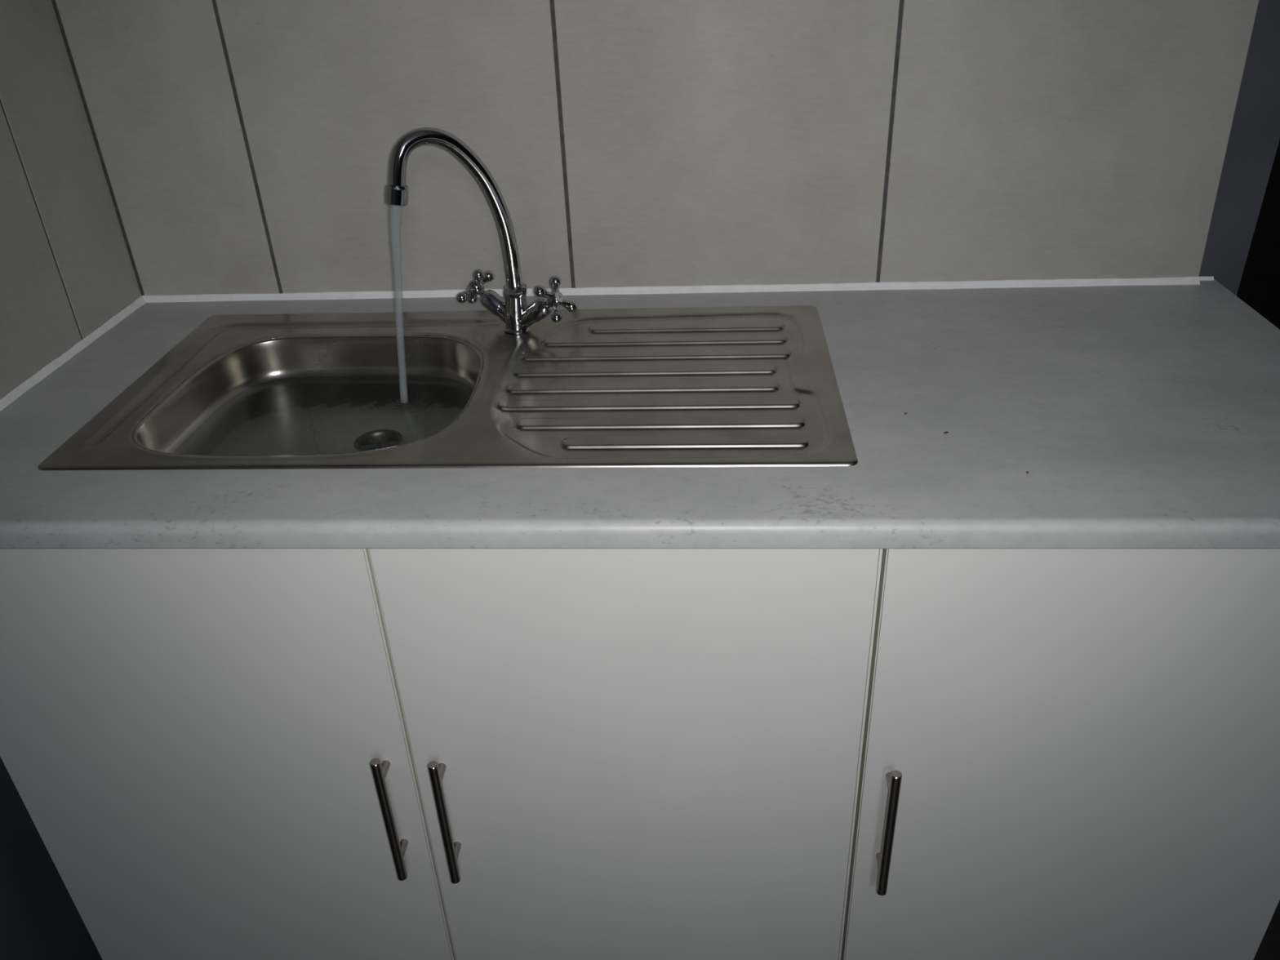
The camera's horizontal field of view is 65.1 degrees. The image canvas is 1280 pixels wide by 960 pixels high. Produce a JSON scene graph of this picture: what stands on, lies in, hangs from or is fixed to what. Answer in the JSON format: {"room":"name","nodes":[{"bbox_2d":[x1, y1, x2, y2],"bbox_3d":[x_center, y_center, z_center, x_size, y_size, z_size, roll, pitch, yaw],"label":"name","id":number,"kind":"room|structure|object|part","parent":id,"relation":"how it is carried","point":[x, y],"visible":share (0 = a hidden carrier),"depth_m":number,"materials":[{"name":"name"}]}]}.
{"room":"kitchen","nodes":[
{"label":"kitchen","id":0,"kind":"room"},
{"bbox_2d":[0,0,142,959],"bbox_3d":[-0.906,0.275,-0.118,0.150,2.500,3.312,0,31,4],"label":"wall","id":1,"kind":"structure","parent":0,"point":[66,268],"depth_m":1.25,"materials":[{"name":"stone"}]},
{"bbox_2d":[51,0,1279,296],"bbox_3d":[-0.037,-0.600,1.297,1.702,2.500,0.130,0,31,4],"label":"wall","id":2,"kind":"structure","parent":0,"point":[243,146],"depth_m":1.30,"materials":[{"name":"tile"}]},
{"bbox_2d":[1236,139,1279,329],"bbox_3d":[1.464,-1.567,2.821,2.400,2.500,0.100,0,31,4],"label":"wall","id":3,"kind":"structure","parent":0,"point":[1259,287],"depth_m":3.24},
{"bbox_2d":[1253,900,1279,959],"bbox_3d":[0.845,0.862,1.275,3.450,0.060,5.300,0,31,4],"label":"floor","id":4,"kind":"structure","parent":0,"point":[1268,948],"depth_m":1.50,"materials":[{"name":"black"}]},
{"bbox_2d":[0,548,883,959],"bbox_3d":[-0.218,0.297,1.396,0.945,0.871,0.611,0,31,4],"label":"base cabinet","id":5,"kind":"object","parent":4,"relation":"on","point":[215,753],"visible":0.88,"depth_m":1.06,"materials":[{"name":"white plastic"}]},
{"bbox_3d":[-0.476,0.385,1.155,0.462,0.759,0.018,0,31,4],"label":"door","id":6,"kind":"part","parent":5,"relation":"part of","materials":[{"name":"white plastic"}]},
{"bbox_3d":[-0.273,0.368,1.104,0.011,0.183,0.031,0,31,4],"label":"handle","id":7,"kind":"part","parent":5,"relation":"part of","materials":[{"name":"silver metal"}]},
{"bbox_3d":[-0.212,0.371,1.101,0.011,0.183,0.031,0,31,4],"label":"handle","id":8,"kind":"part","parent":5,"relation":"part of","materials":[{"name":"silver metal"}]},
{"bbox_3d":[-0.004,0.383,1.123,0.472,0.759,0.018,0,31,4],"label":"door","id":9,"kind":"part","parent":5,"relation":"part of","materials":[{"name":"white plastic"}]},
{"bbox_2d":[0,279,1279,548],"bbox_3d":[0.009,-0.104,1.170,1.528,0.028,0.612,0,31,4],"label":"countertop","id":10,"kind":"structure","parent":5,"relation":"on","point":[1138,416],"depth_m":0.99,"materials":[{"name":"laminate"}]},
{"bbox_2d":[0,296,146,410],"bbox_3d":[-0.739,-0.112,1.206,0.008,0.008,0.598,0,31,4],"label":"sealant","id":11,"kind":"structure","parent":10,"relation":"on","point":[48,369],"depth_m":1.29,"materials":[{"name":"white plastic"}]},
{"bbox_2d":[37,305,857,470],"bbox_3d":[-0.192,-0.087,1.208,0.839,0.089,0.430,0,31,4],"label":"sink","id":12,"kind":"object","parent":10,"relation":"in","point":[726,386],"visible":0.98,"depth_m":1.20,"materials":[{"name":"silver metal"}]},
{"bbox_2d":[386,127,577,333],"bbox_3d":[-0.185,-0.289,1.207,0.163,0.266,0.160,12,34,23],"label":"mixer tap","id":13,"kind":"object","parent":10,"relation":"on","point":[513,311],"visible":1,"depth_m":1.24,"materials":[{"name":"silver metal"}]},
{"bbox_3d":[-0.219,-0.311,1.201,0.152,0.220,0.018,-19,34,-26],"label":"spout","id":14,"kind":"part","parent":13,"relation":"part of","materials":[{"name":"silver metal"}]},
{"bbox_3d":[-0.215,-0.252,1.309,0.037,0.055,0.060,4,31,11],"label":"cross handle","id":15,"kind":"part","parent":13,"relation":"part of","materials":[{"name":"silver metal"}]},
{"bbox_3d":[-0.105,-0.227,1.258,0.035,0.045,0.051,13,34,24],"label":"cross handle","id":16,"kind":"part","parent":13,"relation":"part of","materials":[{"name":"silver metal"}]},
{"bbox_2d":[142,276,1199,302],"bbox_3d":[0.016,-0.267,1.410,1.489,0.008,0.009,0,31,4],"label":"strip","id":17,"kind":"structure","parent":10,"relation":"on","point":[1185,280],"depth_m":1.40,"materials":[{"name":"white plastic"}]},
{"bbox_2d":[1199,276,1213,280],"bbox_3d":[0.773,-0.276,1.372,0.024,0.004,0.004,0,31,4],"label":"sealant","id":18,"kind":"structure","parent":10,"relation":"on","point":[1201,278],"depth_m":1.37,"materials":[{"name":"white plastic"}]},
{"bbox_3d":[-0.370,-0.063,1.201,0.337,0.001,0.296,0,31,4],"label":"pool","id":19,"kind":"object","parent":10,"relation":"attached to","visible":0},
{"bbox_2d":[389,207,408,399],"bbox_3d":[-0.287,-0.210,1.209,0.044,0.249,0.016,-21,35,-28],"label":"water stream","id":20,"kind":"object","parent":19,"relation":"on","point":[389,207],"visible":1,"depth_m":1.20,"materials":[{"name":"clear liquid"}]},
{"bbox_2d":[840,548,1279,959],"bbox_3d":[0.490,0.294,1.348,0.473,0.871,0.611,0,31,4],"label":"base cabinet","id":21,"kind":"object","parent":4,"relation":"on","point":[1068,753],"visible":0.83,"depth_m":1.02,"materials":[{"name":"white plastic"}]},
{"bbox_3d":[0.264,0.371,1.071,0.011,0.183,0.031,0,31,4],"label":"handle","id":22,"kind":"part","parent":21,"relation":"part of","materials":[{"name":"silver metal"}]}
]}

